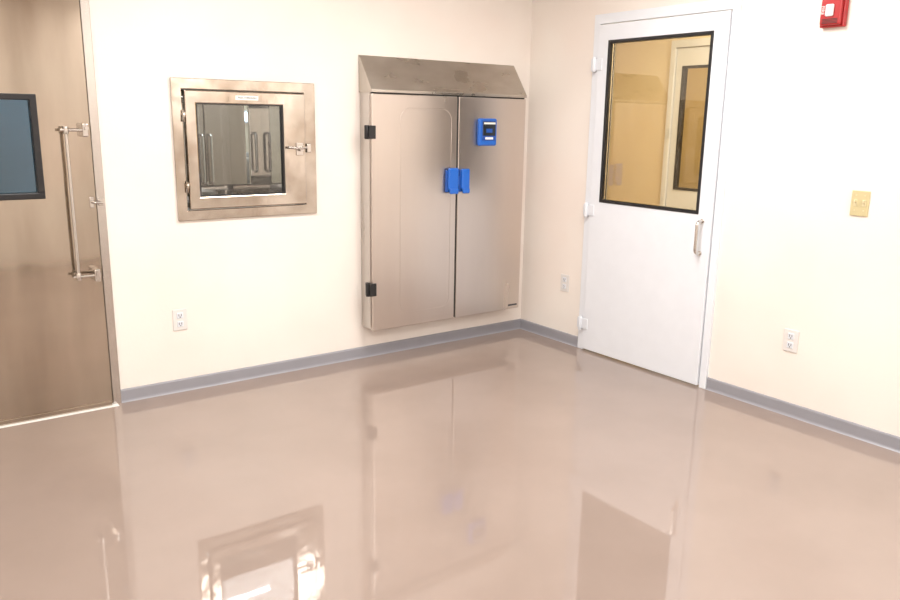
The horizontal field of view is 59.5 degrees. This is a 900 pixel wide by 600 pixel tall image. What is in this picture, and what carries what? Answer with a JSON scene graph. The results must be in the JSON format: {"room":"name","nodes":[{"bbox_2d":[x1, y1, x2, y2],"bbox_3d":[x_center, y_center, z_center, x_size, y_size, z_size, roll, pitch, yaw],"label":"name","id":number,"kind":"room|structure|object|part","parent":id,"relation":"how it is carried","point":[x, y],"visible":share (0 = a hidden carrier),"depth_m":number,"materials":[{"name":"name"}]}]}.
{"room":"cleanroom","nodes":[
{"label":"cleanroom","id":0,"kind":"room"},
{"bbox_2d":[244,106,248,151],"bbox_3d":[-3.156,-1.363,6.593,4.940,2.620,0.100,-8,16,-36],"label":"wall","id":1,"kind":"structure","parent":0,"point":[245,107],"depth_m":7.42,"materials":[{"name":"white paint"}]},
{"bbox_2d":[244,110,247,122],"bbox_3d":[-1.883,-1.712,7.357,0.480,0.120,0.080,-8,16,-36],"label":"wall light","id":2,"kind":"object","parent":1,"relation":"attached to","point":[245,111],"visible":0.02,"depth_m":7.31,"materials":[{"name":"white plastic"}]},
{"bbox_2d":[89,0,531,388],"bbox_3d":[-1.383,-0.799,4.252,4.940,2.620,0.120,-8,16,-36],"label":"wall","id":3,"kind":"structure","parent":0,"point":[253,291],"depth_m":4.43,"materials":[{"name":"white paint"}]},
{"bbox_2d":[0,0,112,420],"bbox_3d":[-2.225,-0.468,3.568,1.160,2.228,0.118,-8,16,-36],"label":"leaf","id":4,"kind":"object","parent":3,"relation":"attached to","point":[54,354],"depth_m":3.83,"materials":[{"name":"metal"}]},
{"bbox_2d":[0,93,45,200],"bbox_3d":[-2.230,-0.688,3.551,0.685,0.488,0.056,-8,16,-36],"label":"gasket","id":5,"kind":"object","parent":4,"relation":"attached to","point":[40,194],"visible":1,"depth_m":3.71,"materials":[{"name":"black rubber"}]},
{"bbox_2d":[0,99,36,193],"bbox_3d":[-2.233,-0.690,3.554,0.629,0.434,0.006,-8,16,-36],"label":"glass","id":6,"kind":"object","parent":5,"relation":"in","point":[17,166],"visible":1,"depth_m":3.69,"materials":[{"name":"blue glass"}]},
{"bbox_2d":[0,400,111,425],"bbox_3d":[-2.247,0.612,3.821,1.150,0.026,0.009,-8,16,-36],"label":"sweep","id":7,"kind":"object","parent":4,"relation":"attached to","point":[107,403],"visible":1,"depth_m":3.99,"materials":[{"name":"metal"}]},
{"bbox_2d":[60,129,81,131],"bbox_3d":[-1.796,-0.810,3.751,0.115,0.014,0.014,-8,16,-36],"label":"arm","id":8,"kind":"object","parent":4,"relation":"attached to","point":[61,130],"visible":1,"depth_m":3.75},
{"bbox_2d":[73,274,94,278],"bbox_3d":[-1.808,-0.117,3.909,0.115,0.014,0.014,-8,16,-36],"label":"arm","id":9,"kind":"object","parent":4,"relation":"attached to","point":[91,275],"visible":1,"depth_m":3.90},
{"bbox_2d":[64,134,79,273],"bbox_3d":[-1.828,-0.460,3.811,0.016,0.740,0.016,-8,16,-36],"label":"rod","id":10,"kind":"object","parent":9,"relation":"attached to","point":[65,135],"visible":1,"depth_m":3.80,"materials":[{"name":"metal"}]},
{"bbox_2d":[63,126,68,133],"bbox_3d":[-1.822,-0.806,3.732,0.024,0.036,0.024,-8,16,-36],"label":"collar","id":11,"kind":"object","parent":10,"relation":"attached to","point":[65,128],"visible":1,"depth_m":3.72,"materials":[{"name":"metal"}]},
{"bbox_2d":[76,273,81,280],"bbox_3d":[-1.834,-0.114,3.890,0.024,0.036,0.024,-8,16,-36],"label":"collar","id":12,"kind":"object","parent":10,"relation":"attached to","point":[79,278],"visible":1,"depth_m":3.88,"materials":[{"name":"metal"}]},
{"bbox_3d":[-1.768,-0.820,3.800,0.026,0.064,0.072,-8,16,-36],"label":"bracket","id":13,"kind":"part","parent":4,"relation":"part of","materials":[{"name":"silver metal"}]},
{"bbox_2d":[89,197,93,207],"bbox_3d":[-1.780,-0.484,3.912,0.020,0.055,0.007,-8,16,-36],"label":"latch plate","id":14,"kind":"object","parent":4,"relation":"attached to","point":[90,198],"depth_m":3.91,"materials":[{"name":"silver metal"}]},
{"bbox_3d":[-1.779,-0.128,3.958,0.026,0.064,0.072,-8,16,-36],"label":"bracket","id":15,"kind":"part","parent":4,"relation":"part of","materials":[{"name":"silver metal"}]},
{"bbox_2d":[79,0,121,403],"bbox_3d":[-2.278,-0.511,3.624,1.261,2.310,0.130,-8,16,-36],"label":"frame","id":16,"kind":"object","parent":3,"relation":"attached to","point":[83,4],"visible":0.7,"depth_m":3.94,"materials":[{"name":"metal"}]},
{"bbox_2d":[98,198,103,205],"bbox_3d":[-1.749,-0.491,3.941,0.025,0.035,0.011,-8,16,-36],"label":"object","id":17,"kind":"object","parent":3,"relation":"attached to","point":[100,199],"visible":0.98,"depth_m":3.94,"materials":[{"name":"metal"}]},
{"bbox_2d":[172,308,187,330],"bbox_3d":[-1.480,0.108,4.314,0.078,0.118,0.010,-8,16,-36],"label":"electrical outlet","id":18,"kind":"object","parent":3,"relation":"attached to","point":[179,315],"visible":1,"depth_m":4.31,"materials":[{"name":"white plastic"}]},
{"bbox_2d":[177,312,182,318],"bbox_3d":[-1.478,0.085,4.308,0.034,0.032,0.005,-8,16,-36],"label":"socket","id":19,"kind":"object","parent":18,"relation":"attached to","point":[179,314],"depth_m":4.31,"materials":[{"name":"white plastic"}]},
{"bbox_2d":[177,321,183,326],"bbox_3d":[-1.479,0.132,4.319,0.034,0.032,0.005,-8,16,-36],"label":"socket","id":20,"kind":"object","parent":18,"relation":"attached to","point":[179,323],"depth_m":4.32,"materials":[{"name":"white plastic"}]},
{"bbox_2d":[181,89,301,207],"bbox_3d":[-1.312,-0.890,4.604,0.725,0.662,0.620,-8,16,-36],"label":"tunnel","id":21,"kind":"object","parent":3,"relation":"attached to","point":[269,116],"visible":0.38,"depth_m":4.93,"materials":[{"name":"metal"}]},
{"bbox_2d":[181,90,306,209],"bbox_3d":[-1.296,-0.885,4.584,0.725,0.662,0.731,-8,16,-36],"label":"pass-through window","id":22,"kind":"structure","parent":21,"relation":"attached to","point":[293,104],"depth_m":4.44,"materials":[{"name":"metal"}]},
{"bbox_3d":[-1.504,-0.951,4.858,0.725,0.662,0.030,-8,16,-36],"label":"door frame","id":23,"kind":"part","parent":22,"relation":"part of","materials":[{"name":"metal"}]},
{"bbox_2d":[195,103,285,196],"bbox_3d":[-1.144,-0.822,4.318,0.494,0.493,0.035,-8,16,-36],"label":"glazing gasket","id":24,"kind":"object","parent":22,"relation":"attached to","point":[280,106],"visible":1,"depth_m":4.40,"materials":[{"name":"black rubber"}]},
{"bbox_2d":[235,95,257,99],"bbox_3d":[-1.099,-1.094,4.261,0.129,0.023,0.002,-8,16,-36],"label":"label","id":25,"kind":"object","parent":22,"relation":"attached to","point":[236,96],"visible":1,"depth_m":4.25,"materials":[{"name":"plastic"}]},
{"bbox_3d":[-1.241,-0.941,5.016,0.018,0.258,0.059,-8,16,-36],"label":"handle","id":26,"kind":"part","parent":22,"relation":"part of","materials":[{"name":"metal"}]},
{"bbox_3d":[-0.862,-0.862,4.461,0.117,0.018,0.016,-9,16,-37],"label":"latch handle","id":27,"kind":"part","parent":22,"relation":"part of","materials":[{"name":"metal"}]},
{"bbox_2d":[296,143,303,154],"bbox_3d":[-0.858,-0.862,4.497,0.045,0.070,0.008,-8,16,-36],"label":"latch plate","id":28,"kind":"object","parent":22,"relation":"attached to","point":[298,152],"depth_m":4.49,"materials":[{"name":"silver metal"}]},
{"bbox_2d":[305,144,310,152],"bbox_3d":[-0.820,-0.877,4.542,0.028,0.050,0.035,-8,16,-36],"label":"latch keeper","id":29,"kind":"object","parent":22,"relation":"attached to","point":[308,150],"visible":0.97,"depth_m":4.53,"materials":[{"name":"silver metal"}]},
{"bbox_2d":[169,77,316,220],"bbox_3d":[-1.116,-0.831,4.359,0.816,0.742,0.016,-8,16,-36],"label":"window frame","id":30,"kind":"structure","parent":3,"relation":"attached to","point":[176,84],"depth_m":4.32,"materials":[{"name":"metal"}]},
{"bbox_2d":[121,319,520,402],"bbox_3d":[-0.613,0.344,5.023,2.838,0.072,0.016,-8,16,-36],"label":"baseboard","id":31,"kind":"structure","parent":3,"relation":"attached to","point":[240,374],"depth_m":4.82,"materials":[{"name":"grey plastic"}]},
{"bbox_2d":[358,55,526,330],"bbox_3d":[-0.024,-0.692,5.104,1.242,1.661,0.196,-8,16,-36],"label":"cabinet","id":32,"kind":"object","parent":3,"relation":"attached to","point":[442,142],"visible":1,"depth_m":5.01,"materials":[{"name":"metal"}]},
{"bbox_3d":[-0.451,-0.990,4.642,0.026,0.077,0.012,-8,16,-36],"label":"hinge plate","id":33,"kind":"part","parent":32,"relation":"part of","materials":[{"name":"metal"}]},
{"bbox_3d":[-0.466,-0.062,4.854,0.026,0.080,0.012,-8,16,-36],"label":"hinge plate","id":34,"kind":"part","parent":32,"relation":"part of","materials":[{"name":"metal"}]},
{"bbox_3d":[-0.223,-0.544,4.942,0.626,1.438,0.022,-8,16,-36],"label":"door","id":35,"kind":"part","parent":32,"relation":"part of","materials":[{"name":"metal"}]},
{"bbox_2d":[358,55,526,97],"bbox_3d":[-0.013,-1.403,4.971,1.209,0.215,0.150,-8,16,-36],"label":"hood","id":36,"kind":"object","parent":32,"relation":"attached to","point":[379,76],"depth_m":4.89,"materials":[{"name":"metal"}]},
{"bbox_3d":[0.267,-0.617,5.295,0.562,1.438,0.022,-8,16,-36],"label":"door","id":37,"kind":"part","parent":32,"relation":"part of","materials":[{"name":"metal"}]},
{"bbox_2d":[0,329,899,599],"bbox_3d":[0.300,0.528,4.671,7.820,0.100,7.920,-8,16,-36],"label":"floor","id":38,"kind":"structure","parent":0,"point":[518,464],"depth_m":3.27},
{"bbox_2d":[0,403,118,427],"bbox_3d":[-2.237,0.624,3.836,1.180,0.004,0.055,-8,16,-36],"label":"threshold","id":39,"kind":"object","parent":38,"relation":"on","point":[112,405],"visible":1,"depth_m":4.00,"materials":[{"name":"metal"}]},
{"bbox_2d":[182,104,246,185],"bbox_3d":[-2.204,-1.080,6.812,0.720,2.000,0.692,-8,16,-36],"label":"refrigerator","id":40,"kind":"object","parent":38,"relation":"on","point":[221,128],"visible":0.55,"depth_m":6.61,"materials":[{"name":"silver metal"}]},
{"bbox_3d":[-2.188,-1.071,6.484,0.351,1.810,0.032,-8,16,-36],"label":"door","id":41,"kind":"part","parent":40,"relation":"part of","materials":[{"name":"metal"}]},
{"bbox_3d":[-2.043,-1.163,6.513,0.024,0.424,0.064,-8,16,-36],"label":"handle","id":42,"kind":"part","parent":40,"relation":"part of","materials":[{"name":"metal"}]},
{"bbox_3d":[-1.987,-1.171,6.553,0.024,0.424,0.064,-8,16,-36],"label":"handle","id":43,"kind":"part","parent":40,"relation":"part of","materials":[{"name":"metal"}]},
{"bbox_3d":[-1.899,-1.114,6.692,0.351,1.810,0.032,-8,16,-36],"label":"door","id":44,"kind":"part","parent":40,"relation":"part of","materials":[{"name":"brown metal"}]},
{"bbox_2d":[606,35,710,205],"bbox_3d":[2.504,-1.028,5.531,0.100,2.620,3.800,-8,16,-36],"label":"wall","id":45,"kind":"structure","parent":0,"point":[642,68],"depth_m":6.62,"materials":[{"name":"beige paint"}]},
{"bbox_2d":[660,38,710,206],"bbox_3d":[2.023,-0.940,6.191,0.130,2.140,0.790,-8,16,-36],"label":"frame","id":46,"kind":"object","parent":45,"relation":"attached to","point":[701,42],"visible":0.25,"depth_m":6.31,"materials":[{"name":"white metal"}]},
{"bbox_2d":[666,46,709,209],"bbox_3d":[1.997,-0.914,6.184,0.045,2.068,0.680,-8,16,-36],"label":"leaf","id":47,"kind":"object","parent":45,"relation":"attached to","point":[682,199],"visible":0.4,"depth_m":6.28,"materials":[{"name":"white metal"}]},
{"bbox_2d":[673,65,707,191],"bbox_3d":[1.925,-1.345,6.192,0.050,0.965,0.295,-8,16,-36],"label":"gasket","id":48,"kind":"object","parent":47,"relation":"attached to","point":[684,68],"visible":0.52,"depth_m":6.28,"materials":[{"name":"black rubber"}]},
{"bbox_2d":[679,68,707,188],"bbox_3d":[3.009,-1.393,7.167,0.100,2.620,2.900,-8,16,-36],"label":"wall","id":49,"kind":"structure","parent":0,"point":[697,77],"depth_m":7.83,"materials":[{"name":"beige paint"}]},
{"bbox_2d":[521,0,899,436],"bbox_3d":[2.022,-0.622,3.718,0.120,2.620,4.820,-8,16,-36],"label":"wall","id":50,"kind":"structure","parent":0,"point":[816,113],"depth_m":4.04,"materials":[{"name":"white paint"}]},
{"bbox_2d":[520,319,577,346],"bbox_3d":[0.701,0.232,5.608,0.016,0.072,0.592,-8,16,-36],"label":"baseboard","id":51,"kind":"structure","parent":50,"relation":"attached to","point":[554,334],"depth_m":5.59,"materials":[{"name":"grey plastic"}]},
{"bbox_2d":[560,274,568,291],"bbox_3d":[0.789,-0.117,5.419,0.010,0.118,0.080,-8,16,-36],"label":"electrical outlet","id":52,"kind":"object","parent":50,"relation":"attached to","point":[564,286],"visible":1,"depth_m":5.41,"materials":[{"name":"white plastic"}]},
{"bbox_2d":[578,316,587,329],"bbox_3d":[0.888,0.158,5.278,0.026,0.090,0.073,-8,16,-36],"label":"hinge","id":53,"kind":"object","parent":50,"relation":"attached to","point":[579,317],"depth_m":5.28,"materials":[{"name":"white metal"}]},
{"bbox_3d":[0.900,0.158,5.276,0.008,0.070,0.055,-8,16,-36],"label":"hinge leaf","id":54,"kind":"part","parent":53,"relation":"part of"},
{"bbox_2d":[584,203,593,216],"bbox_3d":[0.900,-0.583,5.109,0.026,0.090,0.073,-8,16,-36],"label":"hinge","id":55,"kind":"object","parent":50,"relation":"attached to","point":[585,204],"depth_m":5.11,"materials":[{"name":"white metal"}]},
{"bbox_3d":[0.912,-0.582,5.106,0.008,0.070,0.055,-8,16,-36],"label":"hinge leaf","id":56,"kind":"part","parent":55,"relation":"part of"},
{"bbox_2d":[591,57,601,71],"bbox_3d":[0.915,-1.468,4.907,0.026,0.090,0.073,-8,16,-36],"label":"hinge","id":57,"kind":"object","parent":50,"relation":"attached to","point":[593,58],"depth_m":4.91,"materials":[{"name":"white metal"}]},
{"bbox_3d":[0.926,-1.468,4.904,0.008,0.070,0.055,-8,16,-36],"label":"hinge leaf","id":58,"kind":"part","parent":57,"relation":"part of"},
{"bbox_2d":[582,10,732,384],"bbox_3d":[1.200,-0.602,4.743,0.042,2.076,0.926,-8,16,-36],"label":"leaf","id":59,"kind":"object","parent":50,"relation":"attached to","point":[646,287],"visible":1,"depth_m":4.74,"materials":[{"name":"white metal"}]},
{"bbox_2d":[599,30,713,213],"bbox_3d":[1.203,-1.040,4.645,0.046,0.990,0.757,-8,16,-36],"label":"gasket","id":60,"kind":"object","parent":59,"relation":"attached to","point":[610,67],"visible":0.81,"depth_m":4.76,"materials":[{"name":"black rubber"}]},
{"bbox_2d":[604,35,703,210],"bbox_3d":[1.207,-1.039,4.647,0.006,0.954,0.718,-8,16,-36],"label":"glass","id":61,"kind":"object","parent":60,"relation":"in","point":[703,35],"visible":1,"depth_m":4.92,"materials":[{"name":"clear glass"}]},
{"bbox_2d":[693,220,702,254],"bbox_3d":[1.399,-0.351,4.438,0.056,0.201,0.018,-8,16,-36],"label":"door handle","id":62,"kind":"object","parent":59,"relation":"attached to","point":[698,222],"depth_m":4.42,"materials":[{"name":"metal"}]},
{"bbox_2d":[577,0,742,388],"bbox_3d":[1.251,-0.636,4.777,0.148,2.152,1.031,-8,16,-36],"label":"frame","id":63,"kind":"object","parent":50,"relation":"attached to","point":[709,6],"visible":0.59,"depth_m":4.44,"materials":[{"name":"white metal"}]},
{"bbox_2d":[782,328,798,352],"bbox_3d":[1.780,0.213,4.113,0.010,0.118,0.082,-8,16,-36],"label":"electrical outlet","id":64,"kind":"object","parent":50,"relation":"attached to","point":[791,337],"visible":1,"depth_m":4.11,"materials":[{"name":"white plastic"}]},
{"bbox_2d":[787,342,792,348],"bbox_3d":[1.779,0.236,4.117,0.005,0.032,0.034,-8,16,-36],"label":"socket","id":65,"kind":"object","parent":64,"relation":"attached to","point":[789,344],"depth_m":4.12,"materials":[{"name":"white plastic"}]},
{"bbox_2d":[788,333,793,339],"bbox_3d":[1.779,0.190,4.107,0.005,0.032,0.034,-8,16,-36],"label":"socket","id":66,"kind":"object","parent":64,"relation":"attached to","point":[790,335],"depth_m":4.10,"materials":[{"name":"white plastic"}]},
{"bbox_2d":[706,377,899,452],"bbox_3d":[2.397,0.772,3.368,0.016,0.072,3.061,-8,16,-36],"label":"baseboard","id":67,"kind":"structure","parent":50,"relation":"attached to","point":[851,429],"depth_m":4.08,"materials":[{"name":"grey plastic"}]},
{"bbox_2d":[820,0,848,28],"bbox_3d":[1.804,-1.359,3.711,0.062,0.137,0.119,-8,16,-36],"label":"fire alarm strobe","id":68,"kind":"object","parent":50,"relation":"attached to","point":[834,13],"visible":1,"depth_m":3.69,"materials":[{"name":"red plastic"}]},
{"bbox_2d":[849,190,870,216],"bbox_3d":[1.944,-0.458,3.739,0.020,0.120,0.086,-8,16,-36],"label":"light switch","id":69,"kind":"object","parent":50,"relation":"attached to","point":[860,200],"visible":1,"depth_m":3.74,"materials":[{"name":"beige plastic"}]}
]}

